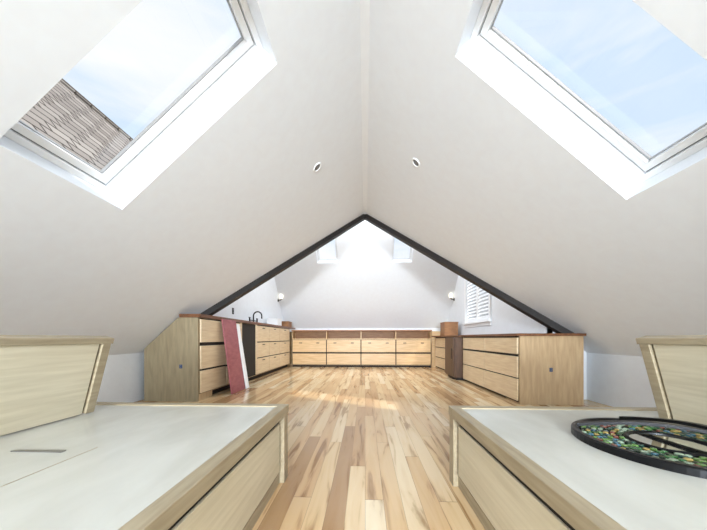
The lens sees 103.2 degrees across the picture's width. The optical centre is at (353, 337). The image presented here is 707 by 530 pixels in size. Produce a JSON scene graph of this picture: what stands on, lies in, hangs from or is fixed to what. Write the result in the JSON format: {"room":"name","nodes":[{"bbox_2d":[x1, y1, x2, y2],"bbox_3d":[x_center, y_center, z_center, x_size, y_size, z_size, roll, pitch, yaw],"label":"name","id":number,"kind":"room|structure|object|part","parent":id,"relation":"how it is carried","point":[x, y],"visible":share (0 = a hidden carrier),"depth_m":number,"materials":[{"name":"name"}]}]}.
{"room":"art studio","nodes":[
{"label":"art studio","id":0,"kind":"room"},
{"bbox_2d":[97,353,143,401],"bbox_3d":[-2.978,0.497,-0.498,0.150,0.607,8.760,0,0,2],"label":"wall","id":1,"kind":"structure","parent":0,"point":[123,376],"depth_m":3.34,"materials":[{"name":"white paint"}]},
{"bbox_2d":[212,277,282,323],"bbox_3d":[-2.272,-1.309,6.229,0.150,4.218,4.739,0,0,2],"label":"wall","id":2,"kind":"structure","parent":0,"point":[263,299],"depth_m":6.45,"materials":[{"name":"white paint"}]},
{"bbox_2d":[200,214,364,314],"bbox_3d":[-0.966,-1.303,4.621,2.908,2.198,0.122,0,0,-31],"label":"trim","id":3,"kind":"structure","parent":2,"relation":"attached to","point":[222,304],"depth_m":4.45,"materials":[{"name":"black paint"}]},
{"bbox_2d":[0,0,706,356],"bbox_3d":[0.008,-1.152,0.190,5.986,2.690,10.380,0,0,2],"label":"ceiling","id":4,"kind":"structure","parent":0,"point":[233,194],"depth_m":2.16,"materials":[{"name":"white paint"}]},
{"bbox_2d":[4,129,112,193],"bbox_3d":[-1.714,-1.035,1.602,0.086,0.090,0.660,0,0,2],"label":"frame","id":5,"kind":"object","parent":4,"relation":"attached to","point":[11,134],"visible":0.75,"depth_m":1.57,"materials":[{"name":"white paint"}]},
{"bbox_2d":[10,128,103,183],"bbox_3d":[-1.704,-1.057,1.601,0.036,0.040,0.584,0,0,2],"label":"gasket","id":6,"kind":"object","parent":5,"relation":"attached to","point":[10,128],"visible":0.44,"depth_m":1.58,"materials":[{"name":"grey rubber"}]},
{"bbox_2d":[105,44,258,189],"bbox_3d":[-1.177,-1.502,1.891,1.080,0.975,0.038,0,0,2],"label":"frame","id":7,"kind":"object","parent":4,"relation":"attached to","point":[252,51],"visible":0.5,"depth_m":1.88,"materials":[{"name":"white paint"}]},
{"bbox_2d":[12,0,253,183],"bbox_3d":[-1.185,-1.498,1.580,1.038,0.930,0.570,0,0,2],"label":"window","id":8,"kind":"structure","parent":7,"relation":"attached to","point":[240,49],"depth_m":1.82,"materials":[{"name":"white paint"}]},
{"bbox_2d":[18,120,102,173],"bbox_3d":[-1.666,-1.088,1.600,0.017,0.018,0.484,0,0,2],"label":"seal","id":9,"kind":"object","parent":8,"relation":"on","point":[20,121],"visible":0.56,"depth_m":1.57,"materials":[{"name":"grey rubber"}]},
{"bbox_3d":[-1.675,-1.062,1.600,0.057,0.057,0.570,0,0,2],"label":"sash","id":10,"kind":"part","parent":8,"relation":"part of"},
{"bbox_2d":[226,0,243,39],"bbox_3d":[-0.723,-1.929,1.561,0.017,0.018,0.484,0,0,2],"label":"seal","id":11,"kind":"object","parent":8,"relation":"attached to","point":[226,0],"visible":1,"depth_m":1.69,"materials":[{"name":"grey rubber"}]},
{"bbox_3d":[-0.695,-1.934,1.560,0.057,0.057,0.570,0,0,2],"label":"sash","id":12,"kind":"part","parent":8,"relation":"part of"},
{"bbox_3d":[-1.200,-1.515,1.581,0.952,0.848,0.484,0,0,2],"label":"window","id":13,"kind":"structure","parent":8,"relation":"attached to","visible":0},
{"bbox_2d":[101,37,242,172],"bbox_3d":[-1.185,-1.508,1.819,0.952,0.850,0.006,0,0,2],"label":"seal","id":14,"kind":"object","parent":13,"relation":"attached to","point":[240,39],"visible":1,"depth_m":1.82,"materials":[{"name":"grey rubber"}]},
{"bbox_2d":[238,0,262,51],"bbox_3d":[-0.664,-1.970,1.558,0.086,0.090,0.660,0,0,2],"label":"frame","id":15,"kind":"object","parent":4,"relation":"attached to","point":[243,4],"visible":0.71,"depth_m":1.72,"materials":[{"name":"white paint"}]},
{"bbox_2d":[313,163,320,171],"bbox_3d":[-0.402,-1.895,3.109,0.086,0.077,0.110,0,0,2],"label":"recessed light","id":16,"kind":"object","parent":4,"relation":"in","point":[317,166],"visible":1,"depth_m":3.10,"materials":[{"name":"white paint"}]},
{"bbox_2d":[360,0,369,213],"bbox_3d":[0.007,-2.344,0.180,0.070,0.012,10.360,0,0,2],"label":"trim","id":17,"kind":"structure","parent":4,"relation":"attached to","point":[364,4],"depth_m":2.57,"materials":[{"name":"white paint"}]},
{"bbox_2d":[412,158,419,167],"bbox_3d":[0.670,-1.880,3.005,0.086,0.077,0.110,0,0,2],"label":"recessed light","id":18,"kind":"object","parent":4,"relation":"in","point":[415,161],"visible":1,"depth_m":3.00,"materials":[{"name":"white paint"}]},
{"bbox_2d":[470,0,491,42],"bbox_3d":[0.789,-1.970,1.499,0.086,0.090,0.660,0,0,2],"label":"frame","id":19,"kind":"object","parent":4,"relation":"attached to","point":[486,4],"visible":0.71,"depth_m":1.70,"materials":[{"name":"white paint"}]},
{"bbox_2d":[474,34,645,178],"bbox_3d":[1.327,-1.502,1.788,1.080,0.975,0.038,0,0,2],"label":"frame","id":20,"kind":"object","parent":4,"relation":"attached to","point":[481,42],"visible":0.51,"depth_m":1.78,"materials":[{"name":"white paint"}]},
{"bbox_2d":[480,0,706,171],"bbox_3d":[1.311,-1.498,1.478,1.038,0.930,0.570,0,0,2],"label":"window","id":21,"kind":"structure","parent":20,"relation":"attached to","point":[527,66],"depth_m":1.72,"materials":[{"name":"white paint"}]},
{"bbox_3d":[0.821,-1.934,1.498,0.057,0.057,0.570,0,0,2],"label":"sash","id":22,"kind":"part","parent":21,"relation":"part of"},
{"bbox_2d":[491,0,503,27],"bbox_3d":[0.848,-1.929,1.496,0.017,0.018,0.484,0,0,2],"label":"seal","id":23,"kind":"object","parent":21,"relation":"attached to","point":[502,0],"visible":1,"depth_m":1.66,"materials":[{"name":"grey rubber"}]},
{"bbox_3d":[1.801,-1.062,1.457,0.057,0.057,0.570,0,0,2],"label":"sash","id":24,"kind":"part","parent":21,"relation":"part of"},
{"bbox_2d":[649,122,706,159],"bbox_3d":[1.792,-1.088,1.458,0.017,0.018,0.484,0,0,2],"label":"seal","id":25,"kind":"object","parent":21,"relation":"on","point":[701,126],"visible":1,"depth_m":1.54,"materials":[{"name":"grey rubber"}]},
{"bbox_3d":[1.326,-1.515,1.477,0.952,0.848,0.484,0,0,2],"label":"window","id":26,"kind":"structure","parent":21,"relation":"attached to","visible":0},
{"bbox_2d":[491,26,651,158],"bbox_3d":[1.330,-1.508,1.716,0.952,0.850,0.006,0,0,2],"label":"seal","id":27,"kind":"object","parent":26,"relation":"attached to","point":[493,28],"visible":1,"depth_m":1.71,"materials":[{"name":"grey rubber"}]},
{"bbox_2d":[638,136,706,182],"bbox_3d":[1.840,-1.035,1.456,0.086,0.090,0.660,0,0,2],"label":"frame","id":28,"kind":"object","parent":4,"relation":"attached to","point":[702,143],"visible":0.74,"depth_m":1.58,"materials":[{"name":"white paint"}]},
{"bbox_2d":[646,136,705,171],"bbox_3d":[1.830,-1.057,1.456,0.036,0.040,0.584,0,0,2],"label":"gasket","id":29,"kind":"object","parent":28,"relation":"attached to","point":[705,136],"visible":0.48,"depth_m":1.57,"materials":[{"name":"grey rubber"}]},
{"bbox_2d":[290,328,439,331],"bbox_3d":[0.352,0.250,8.568,5.200,1.100,0.150,0,0,2],"label":"wall","id":30,"kind":"structure","parent":0,"point":[432,329],"depth_m":8.49,"materials":[{"name":"white paint"}]},
{"bbox_2d":[275,220,457,327],"bbox_3d":[0.303,-1.904,7.386,4.900,3.208,2.455,0,0,2],"label":"ceiling","id":31,"kind":"structure","parent":0,"point":[364,288],"depth_m":7.69,"materials":[{"name":"white paint"}]},
{"bbox_2d":[136,365,611,529],"bbox_3d":[0.072,0.860,1.748,6.200,0.120,13.900,0,0,2],"label":"floor","id":32,"kind":"structure","parent":0,"point":[368,447],"depth_m":2.12,"materials":[{"name":"brown wood"}]},
{"bbox_2d":[0,335,288,529],"bbox_3d":[-1.018,0.394,0.316,1.180,0.812,2.652,0,0,2],"label":"bed","id":33,"kind":"object","parent":32,"relation":"on","point":[70,460],"visible":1,"depth_m":1.03,"materials":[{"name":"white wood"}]},
{"bbox_3d":[-1.362,0.195,0.224,0.117,0.366,2.335,0,0,2],"label":"panel","id":34,"kind":"part","parent":33,"relation":"part of","materials":[{"name":"brown wood"}]},
{"bbox_3d":[-1.310,0.196,1.422,0.129,0.369,0.045,0,0,2],"label":"trim","id":35,"kind":"part","parent":33,"relation":"part of","materials":[{"name":"brown wood"}]},
{"bbox_3d":[-1.044,0.398,0.317,1.128,0.024,2.548,0,0,2],"label":"panel","id":36,"kind":"part","parent":33,"relation":"part of","materials":[{"name":"beige wood"}]},
{"bbox_3d":[-0.965,0.405,1.615,1.180,0.050,0.052,0,0,2],"label":"rail","id":37,"kind":"part","parent":33,"relation":"part of","materials":[{"name":"brown wood"}]},
{"bbox_3d":[-0.454,0.405,0.293,0.052,0.050,2.548,0,0,2],"label":"rail","id":38,"kind":"part","parent":33,"relation":"part of","materials":[{"name":"brown wood"}]},
{"bbox_3d":[-0.441,0.595,0.869,0.028,0.260,1.300,0,0,2],"label":"drawer","id":39,"kind":"part","parent":33,"relation":"part of","materials":[{"name":"brown wood"}]},
{"bbox_3d":[-0.403,0.615,1.578,0.046,0.370,0.071,0,0,2],"label":"post","id":40,"kind":"part","parent":33,"relation":"part of","materials":[{"name":"brown wood"}]},
{"bbox_2d":[144,314,294,401],"bbox_3d":[-2.187,0.246,5.905,0.745,1.107,4.780,0,0,2],"label":"base cabinet","id":41,"kind":"object","parent":32,"relation":"on","point":[187,361],"visible":0.85,"depth_m":3.55,"materials":[{"name":"beige wood"}]},
{"bbox_3d":[-2.306,0.270,3.549,0.700,1.060,0.022,0,0,2],"label":"panel","id":42,"kind":"part","parent":41,"relation":"part of","materials":[{"name":"beige wood"}]},
{"bbox_3d":[-1.929,-0.092,3.872,0.020,0.295,0.644,0,0,2],"label":"drawer","id":43,"kind":"part","parent":41,"relation":"part of","materials":[{"name":"brown wood"}]},
{"bbox_3d":[-1.929,0.247,3.872,0.020,0.295,0.644,0,0,2],"label":"drawer","id":44,"kind":"part","parent":41,"relation":"part of","materials":[{"name":"brown wood"}]},
{"bbox_3d":[-1.929,0.560,3.872,0.020,0.280,0.644,0,0,2],"label":"drawer","id":45,"kind":"part","parent":41,"relation":"part of","materials":[{"name":"brown wood"}]},
{"bbox_3d":[-1.905,0.565,4.452,0.020,0.270,0.484,0,0,2],"label":"drawer","id":46,"kind":"part","parent":41,"relation":"part of","materials":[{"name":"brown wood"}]},
{"bbox_2d":[179,314,294,328],"bbox_3d":[-2.010,-0.281,5.897,0.391,0.042,4.780,0,0,2],"label":"countertop","id":47,"kind":"structure","parent":41,"relation":"on","point":[180,315],"depth_m":4.16,"materials":[{"name":"brown wood"}]},
{"bbox_2d":[249,311,261,321],"bbox_3d":[-2.059,-0.439,5.989,0.224,0.274,0.480,0,0,2],"label":"faucet","id":48,"kind":"object","parent":47,"relation":"on","point":[253,320],"visible":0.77,"depth_m":5.98,"materials":[{"name":"black metal"}]},
{"bbox_2d":[266,318,281,325],"bbox_3d":[-1.966,-0.392,6.962,0.276,0.177,0.366,0,0,2],"label":"storage box","id":49,"kind":"object","parent":47,"relation":"on","point":[275,321],"visible":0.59,"depth_m":6.79,"materials":[{"name":"white plastic"}]},
{"bbox_2d":[282,321,291,326],"bbox_3d":[-1.919,-0.382,7.860,0.296,0.157,0.366,0,0,2],"label":"wooden box","id":50,"kind":"object","parent":47,"relation":"on","point":[284,323],"visible":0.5,"depth_m":7.68,"materials":[{"name":"brown wood"}]},
{"bbox_3d":[-1.852,-0.085,5.741,0.020,0.310,0.664,0,0,2],"label":"drawer","id":51,"kind":"part","parent":41,"relation":"part of","materials":[{"name":"brown wood"}]},
{"bbox_3d":[-1.852,0.235,5.741,0.020,0.290,0.664,0,0,2],"label":"drawer","id":52,"kind":"part","parent":41,"relation":"part of","materials":[{"name":"brown wood"}]},
{"bbox_3d":[-1.852,0.550,5.741,0.020,0.300,0.664,0,0,2],"label":"drawer","id":53,"kind":"part","parent":41,"relation":"part of","materials":[{"name":"brown wood"}]},
{"bbox_3d":[-1.823,-0.085,6.455,0.020,0.310,0.734,0,0,2],"label":"drawer","id":54,"kind":"part","parent":41,"relation":"part of","materials":[{"name":"brown wood"}]},
{"bbox_3d":[-1.823,0.235,6.455,0.020,0.290,0.734,0,0,2],"label":"drawer","id":55,"kind":"part","parent":41,"relation":"part of","materials":[{"name":"brown wood"}]},
{"bbox_3d":[-1.823,0.550,6.455,0.020,0.300,0.734,0,0,2],"label":"drawer","id":56,"kind":"part","parent":41,"relation":"part of","materials":[{"name":"brown wood"}]},
{"bbox_3d":[-1.789,-0.085,7.285,0.020,0.310,0.894,0,0,2],"label":"drawer","id":57,"kind":"part","parent":41,"relation":"part of","materials":[{"name":"brown wood"}]},
{"bbox_3d":[-1.789,0.235,7.285,0.020,0.290,0.894,0,0,2],"label":"drawer","id":58,"kind":"part","parent":41,"relation":"part of","materials":[{"name":"brown wood"}]},
{"bbox_3d":[-1.789,0.550,7.285,0.020,0.300,0.894,0,0,2],"label":"drawer","id":59,"kind":"part","parent":41,"relation":"part of","materials":[{"name":"brown wood"}]},
{"bbox_2d":[221,319,244,393],"bbox_3d":[-1.793,0.264,4.187,0.162,1.072,0.420,0,0,2],"label":"leaning board","id":60,"kind":"object","parent":32,"relation":"on","point":[229,327],"visible":1,"depth_m":4.15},
{"bbox_2d":[236,324,248,388],"bbox_3d":[-1.771,0.288,4.466,0.184,1.022,0.100,0,0,2],"label":"leaning board","id":61,"kind":"object","parent":32,"relation":"on","point":[237,325],"visible":0.9,"depth_m":4.45,"materials":[{"name":"white paint"}]},
{"bbox_2d":[288,330,439,366],"bbox_3d":[0.332,0.290,8.078,4.860,1.020,0.810,0,0,2],"label":"drawer unit","id":62,"kind":"object","parent":32,"relation":"on","point":[308,348],"visible":0.96,"depth_m":7.72,"materials":[{"name":"brown wood"}]},
{"bbox_3d":[-1.225,0.223,7.763,0.931,0.335,0.020,0,0,2],"label":"drawer","id":63,"kind":"part","parent":62,"relation":"part of","materials":[{"name":"brown wood"}]},
{"bbox_3d":[-1.225,0.580,7.763,0.931,0.300,0.020,0,0,2],"label":"drawer","id":64,"kind":"part","parent":62,"relation":"part of","materials":[{"name":"brown wood"}]},
{"bbox_3d":[-0.271,0.223,7.724,0.931,0.335,0.020,0,0,2],"label":"drawer","id":65,"kind":"part","parent":62,"relation":"part of","materials":[{"name":"brown wood"}]},
{"bbox_3d":[-0.271,0.580,7.724,0.931,0.300,0.020,0,0,2],"label":"drawer","id":66,"kind":"part","parent":62,"relation":"part of","materials":[{"name":"brown wood"}]},
{"bbox_3d":[0.683,0.223,7.684,0.931,0.335,0.020,0,0,2],"label":"drawer","id":67,"kind":"part","parent":62,"relation":"part of","materials":[{"name":"brown wood"}]},
{"bbox_3d":[0.683,0.580,7.684,0.931,0.300,0.020,0,0,2],"label":"drawer","id":68,"kind":"part","parent":62,"relation":"part of","materials":[{"name":"brown wood"}]},
{"bbox_3d":[1.637,0.223,7.645,0.931,0.335,0.020,0,0,2],"label":"drawer","id":69,"kind":"part","parent":62,"relation":"part of","materials":[{"name":"brown wood"}]},
{"bbox_3d":[1.637,0.580,7.645,0.931,0.300,0.020,0,0,2],"label":"drawer","id":70,"kind":"part","parent":62,"relation":"part of","materials":[{"name":"brown wood"}]},
{"bbox_2d":[445,337,463,379],"bbox_3d":[2.270,0.393,5.592,0.763,0.815,0.600,0,0,2],"label":"base cabinet","id":71,"kind":"object","parent":32,"relation":"on","point":[454,348],"visible":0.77,"depth_m":5.32,"materials":[{"name":"brown wood"}]},
{"bbox_3d":[1.921,0.365,5.606,0.020,0.730,0.560,0,0,2],"label":"door","id":72,"kind":"part","parent":71,"relation":"part of","materials":[{"name":"brown wood"}]},
{"bbox_2d":[432,333,585,404],"bbox_3d":[2.431,0.372,5.455,0.790,0.855,4.300,0,0,2],"label":"base cabinet","id":73,"kind":"object","parent":32,"relation":"on","point":[523,368],"visible":0.89,"depth_m":3.36,"materials":[{"name":"brown wood"}]},
{"bbox_3d":[2.203,0.115,7.186,0.019,0.230,0.760,0,0,2],"label":"drawer","id":74,"kind":"part","parent":73,"relation":"part of","materials":[{"name":"brown wood"}]},
{"bbox_3d":[2.203,0.370,7.186,0.019,0.240,0.760,0,0,2],"label":"drawer","id":75,"kind":"part","parent":73,"relation":"part of","materials":[{"name":"brown wood"}]},
{"bbox_3d":[2.203,0.630,7.186,0.019,0.240,0.760,0,0,2],"label":"drawer","id":76,"kind":"part","parent":73,"relation":"part of","materials":[{"name":"brown wood"}]},
{"bbox_3d":[2.044,0.095,4.780,0.020,0.200,0.948,0,0,2],"label":"drawer","id":77,"kind":"part","parent":73,"relation":"part of","materials":[{"name":"brown wood"}]},
{"bbox_3d":[2.044,0.352,4.780,0.020,0.255,0.948,0,0,2],"label":"drawer","id":78,"kind":"part","parent":73,"relation":"part of","materials":[{"name":"brown wood"}]},
{"bbox_3d":[2.044,0.627,4.780,0.020,0.265,0.948,0,0,2],"label":"drawer","id":79,"kind":"part","parent":73,"relation":"part of","materials":[{"name":"brown wood"}]},
{"bbox_3d":[2.005,0.095,3.841,0.020,0.200,0.908,0,0,2],"label":"drawer","id":80,"kind":"part","parent":73,"relation":"part of","materials":[{"name":"brown wood"}]},
{"bbox_3d":[2.005,0.352,3.841,0.020,0.255,0.908,0,0,2],"label":"drawer","id":81,"kind":"part","parent":73,"relation":"part of","materials":[{"name":"brown wood"}]},
{"bbox_3d":[2.005,0.627,3.841,0.020,0.265,0.908,0,0,2],"label":"drawer","id":82,"kind":"part","parent":73,"relation":"part of","materials":[{"name":"brown wood"}]},
{"bbox_2d":[432,333,585,336],"bbox_3d":[2.431,-0.040,5.455,0.790,0.030,4.300,0,0,2],"label":"countertop","id":83,"kind":"structure","parent":73,"relation":"on","point":[514,334],"depth_m":3.32,"materials":[{"name":"brown wood"}]},
{"bbox_2d":[440,322,458,335],"bbox_3d":[2.492,-0.233,7.304,0.356,0.354,0.416,0,0,2],"label":"wooden box","id":84,"kind":"object","parent":83,"relation":"on","point":[446,328],"visible":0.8,"depth_m":7.11,"materials":[{"name":"brown wood"}]},
{"bbox_3d":[2.369,0.388,3.357,0.742,0.825,0.022,0,0,2],"label":"panel","id":85,"kind":"part","parent":73,"relation":"part of","materials":[{"name":"brown wood"}]},
{"bbox_2d":[449,335,706,529],"bbox_3d":[1.055,0.394,0.231,1.150,0.812,2.652,0,0,2],"label":"bed","id":86,"kind":"object","parent":32,"relation":"on","point":[516,467],"visible":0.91,"depth_m":0.99,"materials":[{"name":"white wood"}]},
{"bbox_3d":[0.561,0.615,1.539,0.046,0.370,0.071,0,0,2],"label":"post","id":87,"kind":"part","parent":86,"relation":"part of","materials":[{"name":"brown wood"}]},
{"bbox_3d":[0.540,0.595,0.829,0.028,0.260,1.300,0,0,2],"label":"drawer","id":88,"kind":"part","parent":86,"relation":"part of","materials":[{"name":"brown wood"}]},
{"bbox_3d":[0.507,0.405,0.253,0.052,0.050,2.548,0,0,2],"label":"rail","id":89,"kind":"part","parent":86,"relation":"part of","materials":[{"name":"brown wood"}]},
{"bbox_3d":[1.109,0.405,1.530,1.150,0.050,0.052,0,0,2],"label":"rail","id":90,"kind":"part","parent":86,"relation":"part of","materials":[{"name":"brown wood"}]},
{"bbox_3d":[1.081,0.398,0.230,1.098,0.024,2.548,0,0,2],"label":"panel","id":91,"kind":"part","parent":86,"relation":"part of","materials":[{"name":"beige wood"}]},
{"bbox_2d":[571,416,706,478],"bbox_3d":[1.127,0.352,0.995,0.560,0.068,0.560,0,0,2],"label":"tray","id":92,"kind":"object","parent":86,"relation":"on","point":[681,449],"visible":1,"depth_m":1.01,"materials":[{"name":"black metal"}]},
{"bbox_2d":[629,433,706,453],"bbox_3d":[1.127,0.376,0.995,0.214,0.005,0.214,0,0,2],"label":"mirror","id":93,"kind":"object","parent":92,"relation":"on","point":[667,443],"depth_m":0.99,"materials":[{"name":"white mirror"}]},
{"bbox_3d":[1.423,0.196,1.310,0.129,0.369,0.045,0,0,2],"label":"trim","id":94,"kind":"part","parent":86,"relation":"part of","materials":[{"name":"brown wood"}]},
{"bbox_3d":[1.376,0.195,0.111,0.117,0.366,2.335,0,0,2],"label":"panel","id":95,"kind":"part","parent":86,"relation":"part of","materials":[{"name":"brown wood"}]},
{"bbox_2d":[448,275,552,334],"bbox_3d":[2.774,-1.309,6.022,0.150,4.218,4.739,0,0,2],"label":"wall","id":96,"kind":"structure","parent":0,"point":[506,319],"depth_m":5.26,"materials":[{"name":"white paint"}]},
{"bbox_2d":[464,279,465,322],"bbox_3d":[2.721,-0.945,6.814,0.022,1.150,0.080,0,0,2],"label":"window frame","id":97,"kind":"structure","parent":96,"relation":"attached to","point":[464,279],"depth_m":6.84,"materials":[{"name":"white paint"}]},
{"bbox_2d":[467,281,468,321],"bbox_3d":[2.756,-0.945,6.748,0.035,1.150,0.050,0,0,2],"label":"stile","id":98,"kind":"object","parent":96,"relation":"attached to","point":[467,281],"visible":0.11,"depth_m":6.73,"materials":[{"name":"white paint"}]},
{"bbox_2d":[476,286,476,320],"bbox_3d":[2.733,-0.945,6.168,0.035,1.150,0.050,0,0,2],"label":"stile","id":99,"kind":"object","parent":96,"relation":"attached to","point":[476,286],"visible":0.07,"depth_m":6.18,"materials":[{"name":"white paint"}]},
{"bbox_2d":[462,319,491,324],"bbox_3d":[2.674,-0.345,6.146,0.060,0.050,1.460,0,0,2],"label":"sill","id":100,"kind":"structure","parent":96,"relation":"attached to","point":[485,320],"depth_m":5.90,"materials":[{"name":"white paint"}]},
{"bbox_2d":[464,322,490,327],"bbox_3d":[2.695,-0.285,6.145,0.018,0.070,1.420,0,0,2],"label":"apron","id":101,"kind":"object","parent":96,"relation":"attached to","point":[483,323],"visible":0.9,"depth_m":6.06,"materials":[{"name":"white paint"}]},
{"bbox_2d":[477,287,479,320],"bbox_3d":[2.731,-0.945,6.118,0.035,1.150,0.050,0,0,2],"label":"stile","id":102,"kind":"object","parent":96,"relation":"attached to","point":[478,289],"visible":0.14,"depth_m":6.09,"materials":[{"name":"white paint"}]},
{"bbox_2d":[488,293,490,318],"bbox_3d":[2.666,-0.945,5.475,0.022,1.150,0.080,0,0,2],"label":"window frame","id":103,"kind":"structure","parent":96,"relation":"attached to","point":[489,295],"depth_m":5.46,"materials":[{"name":"white paint"}]},
{"bbox_2d":[551,331,586,399],"bbox_3d":[2.894,0.305,3.704,0.580,0.990,0.120,0,0,2],"label":"wall","id":104,"kind":"structure","parent":0,"point":[585,353],"depth_m":3.64,"materials":[{"name":"white paint"}]},
{"bbox_2d":[365,214,573,332],"bbox_3d":[1.487,-1.169,4.420,3.268,2.465,0.122,0,0,36],"label":"trim","id":105,"kind":"structure","parent":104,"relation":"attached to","point":[550,324],"depth_m":4.14,"materials":[{"name":"black paint"}]},
{"bbox_2d":[587,353,656,407],"bbox_3d":[2.927,0.497,-0.741,0.150,0.607,8.760,0,0,2],"label":"wall","id":106,"kind":"structure","parent":0,"point":[612,380],"depth_m":3.18,"materials":[{"name":"white paint"}]},
{"bbox_3d":[-8.705,0.810,7.363,8.200,5.980,29.600,0,0,2],"label":"wall","id":107,"kind":"structure","parent":0,"visible":0},
{"bbox_2d":[20,81,130,170],"bbox_3d":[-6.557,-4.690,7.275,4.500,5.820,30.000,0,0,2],"label":"roof","id":108,"kind":"structure","parent":107,"relation":"on","point":[59,115],"depth_m":7.02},
{"bbox_2d":[60,78,132,140],"bbox_3d":[-8.705,-7.585,7.363,0.240,0.090,30.000,0,0,2],"label":"ridge cap","id":109,"kind":"object","parent":108,"relation":"on","point":[62,80],"visible":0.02,"depth_m":9.20,"materials":[{"name":"grey metal"}]}
]}

